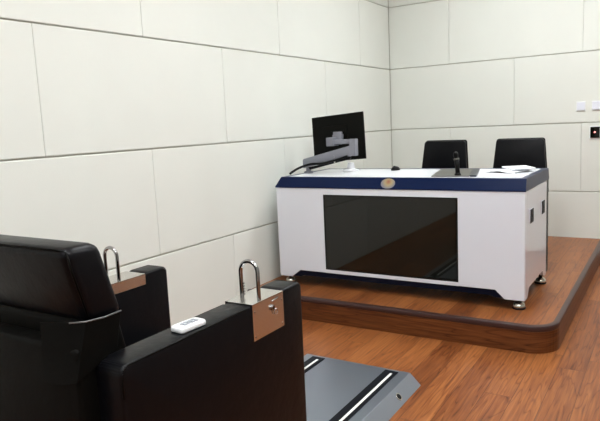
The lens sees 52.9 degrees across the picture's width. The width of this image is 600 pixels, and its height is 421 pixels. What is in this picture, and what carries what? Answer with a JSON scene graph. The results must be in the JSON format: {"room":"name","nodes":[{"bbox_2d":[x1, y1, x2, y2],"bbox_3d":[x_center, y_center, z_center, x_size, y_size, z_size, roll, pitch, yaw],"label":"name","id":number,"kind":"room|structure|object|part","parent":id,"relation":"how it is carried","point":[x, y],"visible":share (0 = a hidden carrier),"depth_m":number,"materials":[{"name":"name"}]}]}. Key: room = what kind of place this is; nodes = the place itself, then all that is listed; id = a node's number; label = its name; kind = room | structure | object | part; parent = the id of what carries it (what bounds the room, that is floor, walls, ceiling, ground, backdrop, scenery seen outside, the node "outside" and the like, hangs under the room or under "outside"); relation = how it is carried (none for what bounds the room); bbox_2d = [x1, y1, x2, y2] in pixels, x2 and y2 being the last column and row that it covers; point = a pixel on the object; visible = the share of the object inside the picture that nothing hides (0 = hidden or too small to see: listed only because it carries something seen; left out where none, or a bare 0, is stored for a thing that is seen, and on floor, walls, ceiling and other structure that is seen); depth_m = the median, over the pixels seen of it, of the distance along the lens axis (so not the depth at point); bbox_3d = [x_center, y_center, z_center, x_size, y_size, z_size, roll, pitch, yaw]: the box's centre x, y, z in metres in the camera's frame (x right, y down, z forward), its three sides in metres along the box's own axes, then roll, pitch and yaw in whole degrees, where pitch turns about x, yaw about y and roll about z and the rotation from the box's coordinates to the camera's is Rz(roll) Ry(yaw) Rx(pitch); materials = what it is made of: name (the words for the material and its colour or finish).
{"room":"police interrogation room","nodes":[
{"label":"police interrogation room","id":0,"kind":"room"},
{"bbox_2d":[0,0,391,325],"bbox_3d":[-1.270,-0.573,2.673,0.100,3.000,8.208,2,9,32],"label":"wall","id":1,"kind":"structure","parent":0,"point":[164,133],"depth_m":3.51,"materials":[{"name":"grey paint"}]},
{"bbox_2d":[302,264,599,420],"bbox_3d":[0.800,1.052,1.658,4.800,0.120,8.400,2,9,32],"label":"floor","id":2,"kind":"structure","parent":0,"point":[458,381],"depth_m":2.99,"materials":[{"name":"brown wood"}]},
{"bbox_2d":[0,234,420,420],"bbox_3d":[-0.228,0.452,2.180,0.682,1.013,1.875,2,9,32],"label":"chair","id":3,"kind":"object","parent":2,"relation":"on","point":[79,342],"visible":0.99,"depth_m":1.46,"materials":[{"name":"black leather"}]},
{"bbox_3d":[-0.624,0.375,1.536,0.481,0.306,0.152,2,9,32],"label":"backrest","id":4,"kind":"part","parent":3,"relation":"part of","materials":[{"name":"black leather"}]},
{"bbox_3d":[-0.623,0.284,2.084,0.097,0.108,0.156,2,9,32],"label":"lock plate","id":5,"kind":"part","parent":3,"relation":"part of","materials":[{"name":"silver metal"}]},
{"bbox_2d":[171,317,205,333],"bbox_3d":[-0.282,0.289,1.523,0.048,0.016,0.089,3,10,36],"label":"remote control","id":6,"kind":"object","parent":3,"relation":"on","point":[185,326],"visible":1,"depth_m":1.51,"materials":[{"name":"white plastic"}]},
{"bbox_3d":[-0.131,0.304,1.782,0.097,0.108,0.156,2,9,32],"label":"lock plate","id":7,"kind":"part","parent":3,"relation":"part of","materials":[{"name":"silver metal"}]},
{"bbox_3d":[-0.367,0.886,2.347,0.012,0.004,1.745,2,9,32],"label":"white rail","id":8,"kind":"part","parent":3,"relation":"part of","materials":[{"name":"white"}]},
{"bbox_3d":[-0.206,0.926,2.248,0.679,0.054,1.875,2,9,32],"label":"plate","id":9,"kind":"part","parent":3,"relation":"part of","materials":[{"name":"grey metal"}]},
{"bbox_3d":[-0.022,0.900,2.135,0.012,0.004,1.745,2,9,32],"label":"white rail","id":10,"kind":"part","parent":3,"relation":"part of","materials":[{"name":"white"}]},
{"bbox_2d":[247,236,599,353],"bbox_3d":[1.148,0.467,4.694,1.965,0.150,2.560,2,9,32],"label":"raised platform","id":11,"kind":"object","parent":2,"relation":"on","point":[483,320],"visible":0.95,"depth_m":3.65,"materials":[{"name":"brown wood"}]},
{"bbox_2d":[275,168,548,309],"bbox_3d":[0.739,0.120,4.085,1.663,0.753,0.725,2,9,32],"label":"desk","id":12,"kind":"object","parent":11,"relation":"on","point":[411,227],"visible":0.96,"depth_m":3.72,"materials":[{"name":"white paint"}]},
{"bbox_2d":[286,276,295,281],"bbox_3d":[-0.065,0.486,4.287,0.070,0.031,0.070,2,9,32],"label":"desk foot","id":13,"kind":"object","parent":12,"relation":"attached to","point":[290,278],"depth_m":4.27,"materials":[{"name":"silver metal"}]},
{"bbox_2d":[289,132,357,174],"bbox_3d":[0.176,-0.410,4.295,0.488,0.291,0.220,-1,8,11],"label":"bracket","id":14,"kind":"object","parent":12,"relation":"on","point":[345,153],"visible":1,"depth_m":4.24,"materials":[{"name":"silver metal"}]},
{"bbox_3d":[0.062,-0.311,4.407,0.068,0.075,0.068,2,9,32],"label":"arm","id":15,"kind":"part","parent":14,"relation":"part of","materials":[{"name":"silver metal"}]},
{"bbox_2d":[312,111,365,159],"bbox_3d":[0.279,-0.530,4.399,0.444,0.363,0.044,2,9,31],"label":"monitor","id":16,"kind":"object","parent":14,"relation":"attached to","point":[351,125],"visible":0.71,"depth_m":4.38,"materials":[{"name":"black plastic"}]},
{"bbox_2d":[343,162,358,171],"bbox_3d":[0.374,-0.322,4.425,0.124,0.062,0.124,2,9,32],"label":"stand","id":17,"kind":"object","parent":12,"relation":"on","point":[350,167],"visible":1,"depth_m":4.40,"materials":[{"name":"white plastic"}]},
{"bbox_2d":[391,166,399,170],"bbox_3d":[0.682,-0.305,4.308,0.060,0.032,0.096,2,9,32],"label":"computer mouse","id":18,"kind":"object","parent":12,"relation":"on","point":[394,168],"visible":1,"depth_m":4.28,"materials":[{"name":"black plastic"}]},
{"bbox_2d":[431,168,479,176],"bbox_3d":[1.008,-0.246,3.865,0.269,0.010,0.569,0,9,20],"label":"panel","id":19,"kind":"object","parent":12,"relation":"on","point":[473,172],"visible":0.98,"depth_m":3.79,"materials":[{"name":"grey metal"}]},
{"bbox_2d":[453,152,460,175],"bbox_3d":[0.949,-0.284,3.640,0.045,0.143,0.040,2,9,32],"label":"desk microphone","id":20,"kind":"object","parent":19,"relation":"on","point":[455,154],"visible":1,"depth_m":3.63,"materials":[{"name":"black plastic"}]},
{"bbox_2d":[479,172,515,176],"bbox_3d":[1.195,-0.222,3.658,0.210,0.002,0.297,0,8,17],"label":"paper sheet","id":21,"kind":"object","parent":12,"relation":"on","point":[481,174],"visible":0.84,"depth_m":3.62,"materials":[{"name":"white paper"}]},
{"bbox_2d":[483,169,531,172],"bbox_3d":[1.299,-0.251,3.767,0.240,0.016,0.190,-9,10,-38],"label":"paper sheet","id":22,"kind":"object","parent":12,"relation":"on","point":[503,170],"visible":0.74,"depth_m":3.71,"materials":[{"name":"white paper"}]},
{"bbox_2d":[502,165,535,169],"bbox_3d":[1.372,-0.270,3.789,0.150,0.008,0.200,-2,8,3],"label":"paper pad","id":23,"kind":"object","parent":22,"relation":"on","point":[520,166],"visible":1,"depth_m":3.74,"materials":[{"name":"white paper"}]},
{"bbox_2d":[513,301,525,308],"bbox_3d":[1.261,0.540,3.471,0.070,0.031,0.070,2,9,32],"label":"desk foot","id":24,"kind":"object","parent":12,"relation":"attached to","point":[517,304],"depth_m":3.45,"materials":[{"name":"silver metal"}]},
{"bbox_2d":[529,207,533,223],"bbox_3d":[1.332,0.029,3.463,0.009,0.084,0.094,2,9,32],"label":"socket","id":25,"kind":"object","parent":12,"relation":"attached to","point":[531,209],"depth_m":3.44,"materials":[{"name":"black plastic"}]},
{"bbox_3d":[1.423,0.158,3.647,0.020,0.620,0.640,2,9,32],"label":"panel","id":26,"kind":"part","parent":12,"relation":"part of","materials":[{"name":"white paint"}]},
{"bbox_2d":[535,277,545,282],"bbox_3d":[1.582,0.455,3.967,0.070,0.031,0.070,2,9,32],"label":"desk foot","id":27,"kind":"object","parent":12,"relation":"attached to","point":[539,279],"depth_m":3.94,"materials":[{"name":"silver metal"}]},
{"bbox_2d":[541,199,544,214],"bbox_3d":[1.517,-0.022,3.762,0.009,0.084,0.094,2,9,32],"label":"socket","id":28,"kind":"object","parent":12,"relation":"attached to","point":[542,200],"depth_m":3.75,"materials":[{"name":"black plastic"}]},
{"bbox_3d":[0.910,0.070,4.364,1.651,0.603,0.054,2,9,32],"label":"panel","id":29,"kind":"part","parent":12,"relation":"part of","materials":[{"name":"black plastic"}]},
{"bbox_2d":[422,140,468,167],"bbox_3d":[1.114,-0.104,4.944,0.440,0.920,0.506,4,10,37],"label":"office chair","id":30,"kind":"object","parent":11,"relation":"on","point":[437,153],"visible":0.16,"depth_m":5.03,"materials":[{"name":"black leather"}]},
{"bbox_2d":[493,137,548,191],"bbox_3d":[1.641,-0.083,4.620,0.440,0.920,0.506,2,9,32],"label":"office chair","id":31,"kind":"object","parent":11,"relation":"on","point":[531,152],"visible":0.2,"depth_m":4.71,"materials":[{"name":"black leather"}]},
{"bbox_3d":[1.720,-0.351,4.731,0.430,0.415,0.076,2,9,32],"label":"backrest","id":32,"kind":"part","parent":31,"relation":"part of","materials":[{"name":"black leather"}]},
{"bbox_2d":[388,0,599,238],"bbox_3d":[2.894,-1.087,4.928,4.608,3.000,0.100,2,9,32],"label":"wall","id":33,"kind":"structure","parent":0,"point":[480,73],"depth_m":5.47,"materials":[{"name":"grey paint"}]},
{"bbox_2d":[576,101,585,110],"bbox_3d":[2.418,-0.897,5.189,0.076,0.082,0.012,2,9,32],"label":"wall switch","id":34,"kind":"object","parent":33,"relation":"attached to","point":[580,106],"visible":1,"depth_m":5.18,"materials":[{"name":"white plastic"}]},
{"bbox_2d":[589,126,599,138],"bbox_3d":[2.525,-0.669,5.160,0.086,0.110,0.016,2,9,32],"label":"wall sensor","id":35,"kind":"object","parent":33,"relation":"attached to","point":[594,130],"visible":1,"depth_m":5.16,"materials":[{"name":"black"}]},
{"bbox_2d":[591,100,599,110],"bbox_3d":[2.521,-0.893,5.126,0.076,0.082,0.012,2,9,32],"label":"wall switch","id":36,"kind":"object","parent":33,"relation":"attached to","point":[595,104],"visible":1,"depth_m":5.12,"materials":[{"name":"white plastic"}]}
]}

